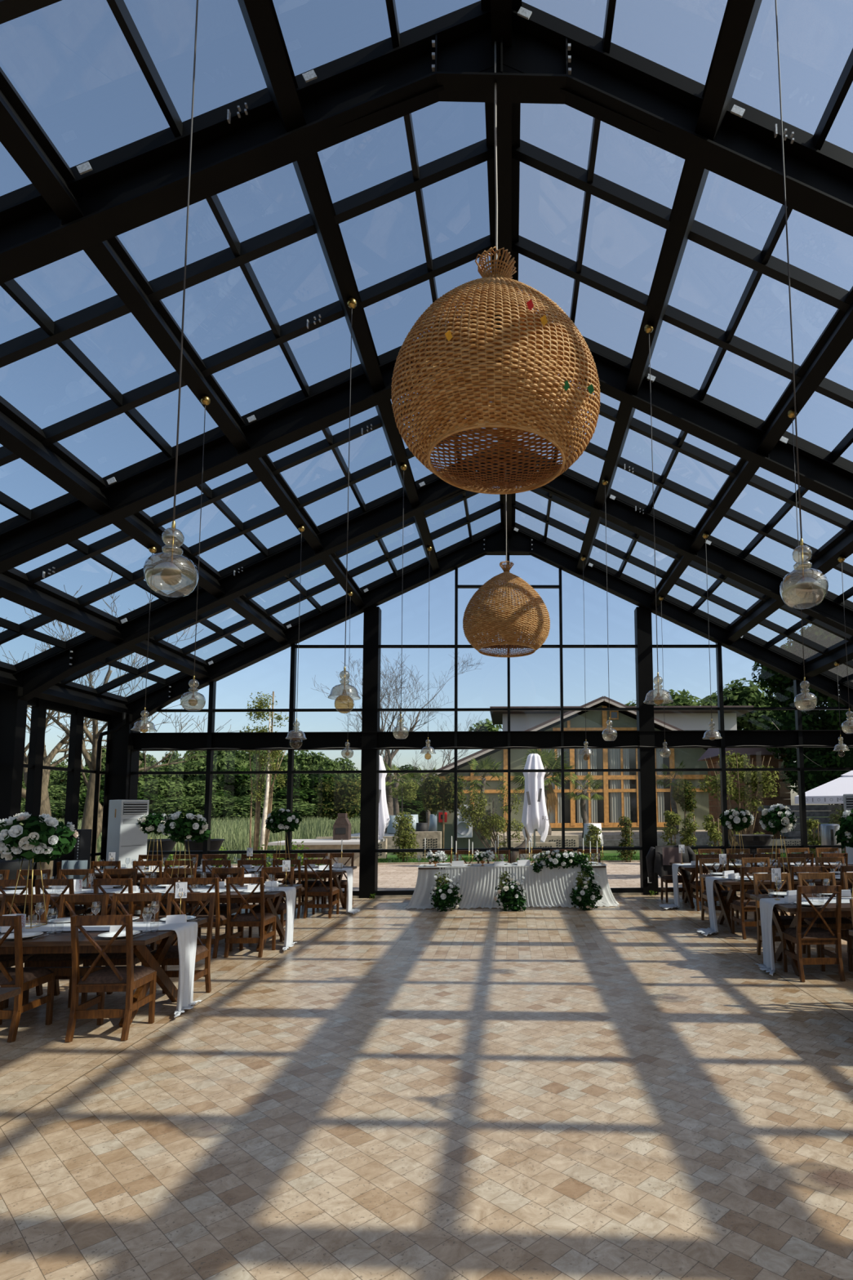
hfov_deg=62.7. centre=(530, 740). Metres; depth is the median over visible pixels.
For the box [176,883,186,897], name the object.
print
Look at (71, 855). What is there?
grille
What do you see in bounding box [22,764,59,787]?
tree
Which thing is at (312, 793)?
tree
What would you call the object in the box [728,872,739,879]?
box
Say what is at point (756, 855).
chair
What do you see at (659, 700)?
tree
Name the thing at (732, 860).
shrub
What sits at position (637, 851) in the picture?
ground
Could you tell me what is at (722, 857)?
stand
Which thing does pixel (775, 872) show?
stand
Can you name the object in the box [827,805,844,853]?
shrub
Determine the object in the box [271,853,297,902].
chair
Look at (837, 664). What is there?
pendant lamp
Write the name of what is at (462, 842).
wall
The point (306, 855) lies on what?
chair
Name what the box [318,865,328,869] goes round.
box
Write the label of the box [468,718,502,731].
tree
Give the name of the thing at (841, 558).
pendant lamp
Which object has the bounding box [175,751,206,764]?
tree
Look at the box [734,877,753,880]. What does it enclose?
dinner plate
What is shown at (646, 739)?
wall
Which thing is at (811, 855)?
chair
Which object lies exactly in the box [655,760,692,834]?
palm tree
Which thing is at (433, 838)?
stone block
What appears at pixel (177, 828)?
flower arrangement
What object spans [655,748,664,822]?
curtain
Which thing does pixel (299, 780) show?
tree
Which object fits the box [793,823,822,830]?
stone step
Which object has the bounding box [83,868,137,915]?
chair
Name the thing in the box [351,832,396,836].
terrace
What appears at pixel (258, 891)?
dinner plate
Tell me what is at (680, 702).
tree
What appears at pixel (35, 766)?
window
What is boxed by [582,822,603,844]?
planter pot
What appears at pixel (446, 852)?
chair
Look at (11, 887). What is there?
dinner plate
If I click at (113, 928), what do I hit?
box
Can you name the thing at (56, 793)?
tree
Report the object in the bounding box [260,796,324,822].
tree
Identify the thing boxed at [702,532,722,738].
pendant lamp
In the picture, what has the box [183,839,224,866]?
bowl planter
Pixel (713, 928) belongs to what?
table runner
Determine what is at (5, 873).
chair
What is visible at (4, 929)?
menu card
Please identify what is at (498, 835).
candlestick
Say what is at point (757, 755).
wooden cabin
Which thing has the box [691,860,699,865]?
box
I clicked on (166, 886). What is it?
box
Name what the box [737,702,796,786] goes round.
tree
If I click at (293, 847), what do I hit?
shrub
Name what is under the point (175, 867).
dinner plate
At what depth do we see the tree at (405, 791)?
33.87 m
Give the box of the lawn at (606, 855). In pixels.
[377,851,844,862]
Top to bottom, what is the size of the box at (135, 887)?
0.075 m
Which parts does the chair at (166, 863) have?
leg, rail, leg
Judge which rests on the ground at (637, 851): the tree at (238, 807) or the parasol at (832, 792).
the tree at (238, 807)
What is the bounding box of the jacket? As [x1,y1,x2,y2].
[645,844,695,882]
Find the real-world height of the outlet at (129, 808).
0.230 m
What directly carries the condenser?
on the ground at (637, 851)
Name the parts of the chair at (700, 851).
leg, rail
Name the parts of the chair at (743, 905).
leg, leg, seat frame, seat, rail, leg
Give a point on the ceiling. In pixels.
(543, 57)
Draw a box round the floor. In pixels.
[0,893,852,1279]
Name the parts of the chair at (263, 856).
rail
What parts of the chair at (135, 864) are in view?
leg, rail, leg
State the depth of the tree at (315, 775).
78.24 m
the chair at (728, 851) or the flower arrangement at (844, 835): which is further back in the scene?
the chair at (728, 851)
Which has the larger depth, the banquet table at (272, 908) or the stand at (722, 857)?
the stand at (722, 857)
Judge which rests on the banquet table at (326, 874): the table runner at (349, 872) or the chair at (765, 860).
the table runner at (349, 872)
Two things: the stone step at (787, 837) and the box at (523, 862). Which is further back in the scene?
the stone step at (787, 837)
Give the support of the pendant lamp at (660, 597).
hanging from the ceiling
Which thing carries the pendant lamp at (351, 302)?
hanging from the ceiling
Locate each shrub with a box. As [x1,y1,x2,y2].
[146,854,177,866]
[193,837,230,867]
[250,844,284,879]
[281,840,310,866]
[300,857,324,879]
[391,811,419,862]
[430,804,452,815]
[457,774,529,863]
[583,823,604,862]
[617,816,636,862]
[660,809,682,845]
[677,811,701,860]
[697,750,780,874]
[702,813,723,854]
[728,829,738,862]
[806,817,822,857]
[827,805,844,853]
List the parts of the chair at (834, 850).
leg, rail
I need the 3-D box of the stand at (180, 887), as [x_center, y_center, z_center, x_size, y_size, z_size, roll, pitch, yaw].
[-3.348,1.534,6.591,0.085,0.345,0.064,-3,-6,28]
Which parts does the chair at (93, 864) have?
leg, rail, leg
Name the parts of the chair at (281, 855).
rail, seat, leg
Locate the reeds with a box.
[19,815,359,862]
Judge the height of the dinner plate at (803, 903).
0.021 m
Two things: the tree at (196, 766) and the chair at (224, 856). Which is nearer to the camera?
the chair at (224, 856)
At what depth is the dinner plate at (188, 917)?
6.52 m
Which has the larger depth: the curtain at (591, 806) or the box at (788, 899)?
the curtain at (591, 806)
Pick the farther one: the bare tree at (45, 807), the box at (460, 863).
the bare tree at (45, 807)
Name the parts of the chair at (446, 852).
rail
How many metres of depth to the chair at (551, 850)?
13.53 m
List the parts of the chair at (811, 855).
leg, rail, leg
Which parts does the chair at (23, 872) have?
leg, seat, rail, leg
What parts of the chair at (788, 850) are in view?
rail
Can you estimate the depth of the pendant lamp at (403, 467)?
9.70 m
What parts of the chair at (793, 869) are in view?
leg, rail, leg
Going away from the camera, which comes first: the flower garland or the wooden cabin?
the flower garland
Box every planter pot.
[386,815,400,834]
[404,814,418,831]
[415,822,428,831]
[428,813,436,831]
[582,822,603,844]
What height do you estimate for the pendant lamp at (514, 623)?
3.261 m
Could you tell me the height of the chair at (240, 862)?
0.957 m
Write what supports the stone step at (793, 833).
on the stone step at (787, 837)
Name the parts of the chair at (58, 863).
leg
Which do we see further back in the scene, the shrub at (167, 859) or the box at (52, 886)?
the shrub at (167, 859)
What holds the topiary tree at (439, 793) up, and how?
on the lawn at (606, 855)
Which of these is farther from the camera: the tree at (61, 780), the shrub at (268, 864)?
the tree at (61, 780)
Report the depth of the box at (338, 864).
12.31 m
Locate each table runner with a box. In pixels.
[0,886,297,951]
[0,921,201,1017]
[94,867,360,914]
[657,862,852,909]
[693,875,840,936]
[754,897,852,976]
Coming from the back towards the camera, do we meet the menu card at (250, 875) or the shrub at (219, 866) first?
the shrub at (219, 866)
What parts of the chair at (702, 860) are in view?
leg, rail, seat frame, seat, leg, leg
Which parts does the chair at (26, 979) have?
leg, rail, leg, seat, seat frame, leg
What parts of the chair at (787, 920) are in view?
leg, rail, leg, seat, seat frame, leg, leg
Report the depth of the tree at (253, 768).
76.23 m
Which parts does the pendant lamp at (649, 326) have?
cord, lamp shade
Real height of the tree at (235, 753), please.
10.857 m
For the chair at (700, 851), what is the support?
on the floor
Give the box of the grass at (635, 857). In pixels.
[377,853,786,862]
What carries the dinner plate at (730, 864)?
on the banquet table at (691, 868)
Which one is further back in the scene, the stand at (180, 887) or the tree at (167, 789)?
the tree at (167, 789)
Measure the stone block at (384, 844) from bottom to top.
0.700 m
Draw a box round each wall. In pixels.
[128,553,852,898]
[315,835,403,848]
[436,809,491,852]
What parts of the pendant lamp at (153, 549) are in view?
lamp shade, cord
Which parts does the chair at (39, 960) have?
leg, seat frame, seat, leg, leg, rail, leg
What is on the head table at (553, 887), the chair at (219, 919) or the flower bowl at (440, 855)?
the flower bowl at (440, 855)
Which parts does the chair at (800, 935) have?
leg, leg, seat frame, seat, rail, leg, leg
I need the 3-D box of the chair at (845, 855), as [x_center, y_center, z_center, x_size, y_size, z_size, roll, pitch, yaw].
[5.207,2.433,11.986,0.446,0.957,0.489,0,-6,0]
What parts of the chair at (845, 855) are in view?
rail, leg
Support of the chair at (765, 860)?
on the floor
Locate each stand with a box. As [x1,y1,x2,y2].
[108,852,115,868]
[174,882,186,914]
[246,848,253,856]
[282,860,290,886]
[679,844,684,859]
[719,853,726,878]
[771,867,781,900]
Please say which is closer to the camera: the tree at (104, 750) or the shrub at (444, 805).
the shrub at (444, 805)
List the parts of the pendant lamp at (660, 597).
cord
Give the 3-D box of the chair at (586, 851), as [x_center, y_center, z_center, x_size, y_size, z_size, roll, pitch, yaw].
[1.150,2.593,13.295,0.446,0.957,0.489,0,-6,-2]
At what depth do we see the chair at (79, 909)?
9.62 m
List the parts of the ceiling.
steel frame, steel frame, steel frame, steel frame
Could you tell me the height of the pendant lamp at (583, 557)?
4.042 m
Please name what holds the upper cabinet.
attached to the wall at (462, 842)
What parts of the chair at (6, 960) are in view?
leg, leg, seat, seat frame, rail, leg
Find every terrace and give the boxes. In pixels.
[43,861,786,890]
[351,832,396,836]
[491,830,786,847]
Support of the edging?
on the terrace at (620, 874)
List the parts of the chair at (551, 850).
rail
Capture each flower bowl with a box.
[426,849,447,866]
[474,848,494,866]
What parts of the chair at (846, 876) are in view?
rail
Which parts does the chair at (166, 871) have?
leg, seat frame, seat, rail, leg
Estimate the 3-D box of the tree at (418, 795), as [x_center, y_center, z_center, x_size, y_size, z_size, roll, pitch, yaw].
[-11.413,7.004,72.102,6.842,4.300,6.603,-1,-6,1]
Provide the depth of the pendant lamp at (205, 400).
6.84 m
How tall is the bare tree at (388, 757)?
11.163 m
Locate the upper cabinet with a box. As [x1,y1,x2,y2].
[438,812,447,822]
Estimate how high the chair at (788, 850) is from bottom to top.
0.957 m
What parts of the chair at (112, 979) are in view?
leg, rail, leg, seat frame, seat, leg, leg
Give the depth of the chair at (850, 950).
7.33 m
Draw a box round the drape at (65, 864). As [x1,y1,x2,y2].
[61,860,87,915]
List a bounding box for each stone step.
[757,804,844,811]
[761,810,844,817]
[779,830,821,836]
[786,836,821,839]
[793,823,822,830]
[795,817,838,823]
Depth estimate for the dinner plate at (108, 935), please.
5.71 m
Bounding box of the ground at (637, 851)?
[168,822,844,864]
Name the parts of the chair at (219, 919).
leg, leg, rail, seat, seat frame, leg, leg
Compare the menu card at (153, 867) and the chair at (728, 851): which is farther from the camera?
the chair at (728, 851)
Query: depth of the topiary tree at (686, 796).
24.46 m
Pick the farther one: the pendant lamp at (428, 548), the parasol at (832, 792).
the parasol at (832, 792)
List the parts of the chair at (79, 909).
seat frame, leg, seat, rail, leg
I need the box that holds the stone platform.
[267,838,385,866]
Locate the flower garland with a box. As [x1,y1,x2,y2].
[532,849,595,883]
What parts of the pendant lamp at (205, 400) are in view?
lamp shade, brass stem, cord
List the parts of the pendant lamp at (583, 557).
cord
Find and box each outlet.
[123,802,147,814]
[845,796,852,808]
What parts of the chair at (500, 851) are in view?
rail, leg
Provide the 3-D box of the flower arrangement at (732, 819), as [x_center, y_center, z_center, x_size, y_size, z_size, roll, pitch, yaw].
[3.569,1.669,11.899,0.562,1.020,0.552,-4,-6,29]
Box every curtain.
[543,748,561,822]
[576,748,597,822]
[609,748,630,822]
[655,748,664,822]
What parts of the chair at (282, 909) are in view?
leg, leg, seat frame, seat, rail, leg, leg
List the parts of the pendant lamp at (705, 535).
cord, lamp shade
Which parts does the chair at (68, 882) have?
leg, rail, seat, leg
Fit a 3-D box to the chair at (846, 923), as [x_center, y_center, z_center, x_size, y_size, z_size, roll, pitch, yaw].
[3.475,2.061,8.104,0.446,0.957,0.489,0,-6,-1]
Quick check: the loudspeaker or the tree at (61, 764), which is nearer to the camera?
the loudspeaker
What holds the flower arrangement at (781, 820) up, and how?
on the banquet table at (734, 885)
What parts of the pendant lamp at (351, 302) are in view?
lamp shade, brass stem, cord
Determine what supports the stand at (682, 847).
on the table runner at (675, 866)
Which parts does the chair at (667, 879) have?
leg, leg, seat, seat frame, leg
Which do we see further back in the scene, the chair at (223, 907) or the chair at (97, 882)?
the chair at (223, 907)
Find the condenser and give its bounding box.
[457,804,472,837]
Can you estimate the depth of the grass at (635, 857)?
23.52 m
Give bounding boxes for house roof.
[489,705,753,731]
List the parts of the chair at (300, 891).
leg, rail, seat frame, leg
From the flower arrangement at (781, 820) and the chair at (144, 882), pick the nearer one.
the chair at (144, 882)
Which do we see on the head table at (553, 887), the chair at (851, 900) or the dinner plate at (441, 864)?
the dinner plate at (441, 864)
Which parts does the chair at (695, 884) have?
leg, leg, seat frame, seat, rail, leg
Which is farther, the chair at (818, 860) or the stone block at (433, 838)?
the stone block at (433, 838)
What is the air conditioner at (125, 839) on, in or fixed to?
on the floor
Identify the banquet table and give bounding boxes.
[0,884,302,951]
[0,918,207,1026]
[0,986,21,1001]
[56,866,356,913]
[669,861,852,908]
[700,873,852,933]
[750,893,852,976]
[848,929,852,936]
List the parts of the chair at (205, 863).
leg, rail, leg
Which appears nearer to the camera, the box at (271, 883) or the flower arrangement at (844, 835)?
the flower arrangement at (844, 835)
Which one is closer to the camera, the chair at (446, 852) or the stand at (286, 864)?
the stand at (286, 864)
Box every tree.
[0,617,118,879]
[7,572,239,868]
[20,800,84,813]
[21,786,49,802]
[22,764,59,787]
[47,782,85,800]
[48,768,89,785]
[48,799,84,823]
[49,765,105,788]
[50,758,67,768]
[51,792,103,820]
[59,786,87,803]
[80,777,104,805]
[85,745,148,771]
[137,756,218,786]
[137,763,168,790]
[137,777,205,799]
[137,791,164,806]
[138,751,182,769]
[148,795,217,815]
[148,795,231,822]
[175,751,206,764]
[186,750,245,761]
[186,779,235,796]
[189,753,258,786]
[189,794,272,822]
[199,761,266,799]
[212,765,255,822]
[235,750,262,763]
[237,775,300,800]
[239,691,288,859]
[248,750,314,770]
[259,755,298,778]
[260,788,307,818]
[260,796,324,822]
[278,773,315,804]
[301,773,359,804]
[302,759,342,789]
[303,751,358,777]
[310,769,358,787]
[311,652,484,833]
[312,796,360,824]
[315,777,360,819]
[346,773,407,791]
[355,775,360,803]
[356,803,420,817]
[379,712,484,813]
[383,761,420,815]
[388,778,419,817]
[393,764,419,781]
[393,777,422,785]
[398,795,425,808]
[398,799,432,822]
[405,786,425,800]
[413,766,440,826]
[419,773,466,861]
[466,754,503,839]
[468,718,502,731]
[510,748,575,835]
[564,772,604,838]
[625,694,699,706]
[653,688,717,706]
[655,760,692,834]
[671,777,697,845]
[696,677,776,729]
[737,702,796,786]
[751,622,852,804]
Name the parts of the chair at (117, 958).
leg, leg, seat frame, seat, rail, leg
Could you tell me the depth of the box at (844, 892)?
7.82 m
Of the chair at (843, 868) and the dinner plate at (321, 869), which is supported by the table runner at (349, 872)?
the dinner plate at (321, 869)
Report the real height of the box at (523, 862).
0.105 m
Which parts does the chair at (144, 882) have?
leg, rail, seat, leg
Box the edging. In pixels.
[97,858,775,866]
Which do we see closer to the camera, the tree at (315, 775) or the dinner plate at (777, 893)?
the dinner plate at (777, 893)
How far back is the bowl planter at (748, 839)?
15.02 m
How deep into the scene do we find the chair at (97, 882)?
8.27 m
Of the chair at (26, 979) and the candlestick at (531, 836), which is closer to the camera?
the chair at (26, 979)
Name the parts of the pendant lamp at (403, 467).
lamp shade, cord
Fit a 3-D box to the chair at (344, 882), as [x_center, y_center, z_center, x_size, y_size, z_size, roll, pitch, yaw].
[-3.521,2.558,12.592,0.446,0.957,0.489,0,-6,1]
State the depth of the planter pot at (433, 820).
33.78 m
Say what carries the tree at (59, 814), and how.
on the ground at (637, 851)
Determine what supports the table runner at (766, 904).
on the banquet table at (807, 911)
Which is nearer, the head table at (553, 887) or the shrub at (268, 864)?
the head table at (553, 887)
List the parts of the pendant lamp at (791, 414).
cord, lamp shade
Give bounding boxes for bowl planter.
[146,839,176,867]
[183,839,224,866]
[733,834,773,873]
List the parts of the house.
timber post, timber post, timber post, timber post, timber rail, timber rail, timber rail, timber post, timber rail, timber post, timber post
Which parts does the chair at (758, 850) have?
rail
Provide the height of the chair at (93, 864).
0.957 m
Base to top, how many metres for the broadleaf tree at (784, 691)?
10.925 m
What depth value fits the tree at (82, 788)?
70.54 m
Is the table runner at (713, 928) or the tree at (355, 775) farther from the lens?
the tree at (355, 775)
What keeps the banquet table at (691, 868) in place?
on the floor
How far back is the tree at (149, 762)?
86.12 m
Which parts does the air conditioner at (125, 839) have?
control panel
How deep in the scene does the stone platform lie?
21.50 m
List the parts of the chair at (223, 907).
leg, seat frame, seat, rail, leg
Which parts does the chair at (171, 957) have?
leg, seat, seat frame, rail, leg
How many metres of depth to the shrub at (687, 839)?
21.19 m
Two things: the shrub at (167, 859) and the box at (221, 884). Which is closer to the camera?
the box at (221, 884)
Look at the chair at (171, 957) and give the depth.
6.66 m
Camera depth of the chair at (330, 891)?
11.28 m
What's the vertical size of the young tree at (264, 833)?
5.204 m
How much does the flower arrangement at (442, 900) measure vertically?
0.724 m
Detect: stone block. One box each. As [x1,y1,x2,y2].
[377,838,386,858]
[409,831,441,858]
[513,842,555,858]
[524,835,578,853]
[765,839,813,853]
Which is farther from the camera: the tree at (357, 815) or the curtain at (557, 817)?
the tree at (357, 815)
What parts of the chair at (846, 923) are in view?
leg, rail, leg, seat frame, seat, leg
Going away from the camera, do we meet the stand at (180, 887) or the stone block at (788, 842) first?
the stand at (180, 887)
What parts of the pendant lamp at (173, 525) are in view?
lamp shade, bulb, brass stem, cord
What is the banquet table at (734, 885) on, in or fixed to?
on the floor
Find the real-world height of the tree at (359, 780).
3.029 m
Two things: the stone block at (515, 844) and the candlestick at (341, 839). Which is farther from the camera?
the stone block at (515, 844)
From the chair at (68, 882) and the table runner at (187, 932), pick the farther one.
the chair at (68, 882)
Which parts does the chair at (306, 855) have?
leg, seat, seat frame, rail, leg, leg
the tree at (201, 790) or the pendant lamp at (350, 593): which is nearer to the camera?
the pendant lamp at (350, 593)
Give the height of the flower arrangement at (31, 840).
1.028 m
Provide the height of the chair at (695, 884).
0.957 m
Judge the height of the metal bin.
1.330 m
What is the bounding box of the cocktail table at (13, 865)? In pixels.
[0,857,35,906]
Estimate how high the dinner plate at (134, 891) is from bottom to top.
0.021 m
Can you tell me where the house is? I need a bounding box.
[421,696,733,831]
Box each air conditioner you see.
[105,800,149,885]
[843,794,852,890]
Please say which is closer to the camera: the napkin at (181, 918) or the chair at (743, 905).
the napkin at (181, 918)
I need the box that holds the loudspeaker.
[50,829,92,906]
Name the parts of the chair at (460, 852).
leg, rail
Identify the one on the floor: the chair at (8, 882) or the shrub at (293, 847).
the chair at (8, 882)
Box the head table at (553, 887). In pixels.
[404,862,619,909]
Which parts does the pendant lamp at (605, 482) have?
cord, lamp shade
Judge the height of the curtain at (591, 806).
4.800 m
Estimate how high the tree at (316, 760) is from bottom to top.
9.922 m
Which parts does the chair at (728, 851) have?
rail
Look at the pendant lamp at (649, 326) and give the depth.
6.88 m
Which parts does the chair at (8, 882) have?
rail, leg, seat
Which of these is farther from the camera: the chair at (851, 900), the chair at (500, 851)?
the chair at (500, 851)
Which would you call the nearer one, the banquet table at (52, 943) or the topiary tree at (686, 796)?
the banquet table at (52, 943)
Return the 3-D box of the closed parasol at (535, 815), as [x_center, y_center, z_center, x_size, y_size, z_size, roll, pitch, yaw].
[0.166,2.270,23.500,0.971,3.620,0.690,-1,-6,10]
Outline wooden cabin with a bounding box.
[697,747,794,838]
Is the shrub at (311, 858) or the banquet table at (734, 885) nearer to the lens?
the banquet table at (734, 885)
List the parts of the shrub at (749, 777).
stem, stem, stem, stem, stem, stem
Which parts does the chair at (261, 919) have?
leg, leg, rail, seat frame, seat, leg, leg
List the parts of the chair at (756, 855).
leg, rail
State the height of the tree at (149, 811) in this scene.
3.594 m
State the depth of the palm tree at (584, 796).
27.45 m
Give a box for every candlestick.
[341,839,342,866]
[423,838,426,866]
[497,835,498,861]
[530,835,532,865]
[589,841,591,864]
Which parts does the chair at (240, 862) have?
leg, rail, leg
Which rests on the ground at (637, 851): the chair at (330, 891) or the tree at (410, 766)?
the tree at (410, 766)
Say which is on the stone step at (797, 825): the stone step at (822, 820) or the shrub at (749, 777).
the stone step at (822, 820)
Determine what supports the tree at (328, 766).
on the ground at (637, 851)
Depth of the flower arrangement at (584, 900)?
11.89 m
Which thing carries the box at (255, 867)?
on the table runner at (349, 872)
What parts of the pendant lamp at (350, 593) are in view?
lamp shade, cord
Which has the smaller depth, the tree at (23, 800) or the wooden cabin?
the wooden cabin
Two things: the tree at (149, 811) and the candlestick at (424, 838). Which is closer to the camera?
the candlestick at (424, 838)
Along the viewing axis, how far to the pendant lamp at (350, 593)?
13.12 m
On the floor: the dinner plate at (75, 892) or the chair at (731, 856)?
the chair at (731, 856)
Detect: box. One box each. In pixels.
[26,886,42,892]
[51,885,66,888]
[97,884,113,888]
[109,924,125,931]
[123,885,138,891]
[165,885,173,890]
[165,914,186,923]
[210,881,224,887]
[241,864,252,868]
[247,884,260,889]
[253,865,263,869]
[264,880,278,886]
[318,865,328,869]
[333,862,342,867]
[451,860,464,866]
[493,861,504,866]
[516,859,530,866]
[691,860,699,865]
[722,870,734,875]
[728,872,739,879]
[784,894,796,902]
[786,890,803,897]
[835,889,851,896]
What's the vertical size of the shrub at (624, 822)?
1.540 m
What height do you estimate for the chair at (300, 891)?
0.957 m
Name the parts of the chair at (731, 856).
leg, rail, leg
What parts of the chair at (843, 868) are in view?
leg, rail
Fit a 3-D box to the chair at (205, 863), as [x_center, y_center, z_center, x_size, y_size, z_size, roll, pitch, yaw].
[-5.130,2.454,11.424,0.446,0.957,0.489,0,-6,-2]
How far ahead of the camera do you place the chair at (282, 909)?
9.61 m
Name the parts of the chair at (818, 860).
leg, rail, leg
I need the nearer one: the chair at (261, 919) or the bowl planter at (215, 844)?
the chair at (261, 919)
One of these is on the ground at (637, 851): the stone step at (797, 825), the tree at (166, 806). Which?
the tree at (166, 806)
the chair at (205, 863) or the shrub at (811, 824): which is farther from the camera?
the shrub at (811, 824)
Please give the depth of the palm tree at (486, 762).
28.01 m
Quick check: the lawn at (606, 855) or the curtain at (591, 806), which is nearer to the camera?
the lawn at (606, 855)
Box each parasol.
[377,755,390,839]
[521,753,549,860]
[795,770,852,804]
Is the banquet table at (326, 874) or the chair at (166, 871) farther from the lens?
the banquet table at (326, 874)
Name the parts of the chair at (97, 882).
leg, rail, leg, seat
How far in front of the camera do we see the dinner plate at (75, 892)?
8.66 m
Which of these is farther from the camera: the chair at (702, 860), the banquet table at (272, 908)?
the chair at (702, 860)
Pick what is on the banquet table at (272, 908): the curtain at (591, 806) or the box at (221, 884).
the box at (221, 884)
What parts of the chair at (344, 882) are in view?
leg, leg, seat frame, seat, rail, leg, leg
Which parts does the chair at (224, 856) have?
rail, leg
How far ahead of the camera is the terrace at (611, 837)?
32.32 m
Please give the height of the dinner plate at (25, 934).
0.021 m
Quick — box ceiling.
[0,0,852,868]
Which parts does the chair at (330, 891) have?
leg, leg, rail, seat, seat frame, leg, leg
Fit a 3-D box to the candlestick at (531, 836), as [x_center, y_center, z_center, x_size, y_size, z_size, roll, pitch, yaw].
[0.017,2.003,12.589,0.060,0.544,0.060,0,-6,-2]
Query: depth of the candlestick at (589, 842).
12.67 m
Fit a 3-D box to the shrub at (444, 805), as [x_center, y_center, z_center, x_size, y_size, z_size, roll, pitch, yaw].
[-3.976,3.463,32.226,1.422,2.133,1.499,0,-6,-2]
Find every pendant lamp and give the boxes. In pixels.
[130,546,156,733]
[142,0,198,597]
[180,395,210,711]
[285,525,306,748]
[328,297,360,713]
[341,591,353,758]
[391,40,600,494]
[392,463,408,739]
[419,546,435,759]
[462,463,550,657]
[578,555,593,760]
[601,478,617,741]
[643,323,674,705]
[658,595,671,757]
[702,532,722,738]
[775,0,828,608]
[787,408,817,711]
[832,661,849,756]
[837,555,852,733]
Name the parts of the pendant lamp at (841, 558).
cord, lamp shade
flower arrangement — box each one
[0,812,78,928]
[135,812,170,871]
[157,808,211,889]
[264,808,302,859]
[429,871,462,911]
[493,871,526,911]
[568,871,603,910]
[719,807,754,866]
[759,803,797,880]
[834,808,852,898]
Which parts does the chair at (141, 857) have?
rail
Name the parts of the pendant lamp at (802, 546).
cord, brass stem, lamp shade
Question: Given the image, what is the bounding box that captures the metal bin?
[820,823,841,872]
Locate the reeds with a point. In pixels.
(235, 834)
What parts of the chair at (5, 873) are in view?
rail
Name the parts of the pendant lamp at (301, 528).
lamp shade, cord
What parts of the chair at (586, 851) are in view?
rail, leg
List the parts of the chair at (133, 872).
leg, seat frame, seat, rail, leg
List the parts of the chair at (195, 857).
rail, leg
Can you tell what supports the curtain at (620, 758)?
hanging from the house
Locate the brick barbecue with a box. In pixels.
[333,813,351,839]
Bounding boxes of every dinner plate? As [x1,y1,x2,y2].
[0,931,43,938]
[4,885,26,888]
[16,891,43,894]
[47,916,70,923]
[57,891,86,894]
[97,930,140,937]
[115,890,140,893]
[132,915,139,919]
[157,884,171,887]
[159,890,173,893]
[159,915,195,920]
[167,866,184,868]
[200,889,226,893]
[243,888,269,893]
[316,868,335,871]
[436,862,452,865]
[710,872,722,875]
[728,863,742,866]
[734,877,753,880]
[768,891,787,896]
[794,901,825,906]
[818,862,836,865]
[820,893,832,895]
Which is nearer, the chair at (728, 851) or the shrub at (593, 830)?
the chair at (728, 851)
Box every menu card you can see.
[0,913,26,933]
[66,879,82,891]
[148,866,159,871]
[244,873,257,885]
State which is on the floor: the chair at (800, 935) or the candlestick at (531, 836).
the chair at (800, 935)
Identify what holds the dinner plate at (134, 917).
on the banquet table at (52, 943)
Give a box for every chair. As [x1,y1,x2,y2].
[0,869,9,908]
[0,879,51,919]
[0,894,50,1008]
[0,915,54,1042]
[6,869,50,915]
[22,893,109,1008]
[33,869,93,916]
[34,878,80,919]
[56,861,90,907]
[64,914,156,1042]
[80,893,161,1003]
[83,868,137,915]
[90,860,120,907]
[93,878,148,945]
[124,854,163,906]
[132,860,164,914]
[139,877,190,949]
[141,892,215,1006]
[145,867,196,915]
[164,860,201,907]
[172,854,198,906]
[180,877,233,958]
[188,853,226,905]
[195,867,244,942]
[202,859,237,905]
[223,876,276,957]
[233,853,266,904]
[237,859,272,913]
[248,866,294,942]
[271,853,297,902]
[272,859,308,918]
[295,853,328,908]
[302,858,339,918]
[320,853,354,908]
[429,849,452,864]
[456,849,479,863]
[487,849,510,863]
[519,848,542,862]
[550,848,573,855]
[577,848,600,862]
[661,871,689,902]
[690,853,722,911]
[697,848,726,902]
[698,857,739,924]
[720,853,752,906]
[726,848,754,894]
[730,866,776,939]
[741,857,781,921]
[746,853,780,891]
[752,872,811,963]
[756,848,786,890]
[777,857,806,892]
[781,866,826,929]
[781,884,845,982]
[786,848,810,859]
[786,853,813,872]
[797,872,852,957]
[814,857,852,918]
[815,847,839,857]
[821,853,848,871]
[831,865,852,929]
[842,872,852,952]
[846,927,852,971]
[849,898,852,924]
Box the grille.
[53,835,75,879]
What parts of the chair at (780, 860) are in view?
leg, rail, leg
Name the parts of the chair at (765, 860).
leg, seat frame, leg, rail, seat, leg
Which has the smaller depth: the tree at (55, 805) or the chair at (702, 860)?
the chair at (702, 860)
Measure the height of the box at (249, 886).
0.075 m
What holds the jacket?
on the chair at (667, 879)
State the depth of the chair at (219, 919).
8.30 m
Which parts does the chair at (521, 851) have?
rail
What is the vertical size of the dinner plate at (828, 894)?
0.021 m
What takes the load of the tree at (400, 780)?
on the ground at (637, 851)
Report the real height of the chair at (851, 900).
0.957 m
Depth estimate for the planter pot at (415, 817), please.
33.83 m
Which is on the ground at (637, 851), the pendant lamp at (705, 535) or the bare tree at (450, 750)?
the bare tree at (450, 750)
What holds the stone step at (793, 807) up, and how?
on the stone step at (823, 813)
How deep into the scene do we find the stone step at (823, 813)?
28.98 m
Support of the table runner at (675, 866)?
on the banquet table at (691, 868)
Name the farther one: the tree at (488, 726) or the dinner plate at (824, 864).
the tree at (488, 726)
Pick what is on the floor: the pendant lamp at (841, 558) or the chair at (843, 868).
the chair at (843, 868)

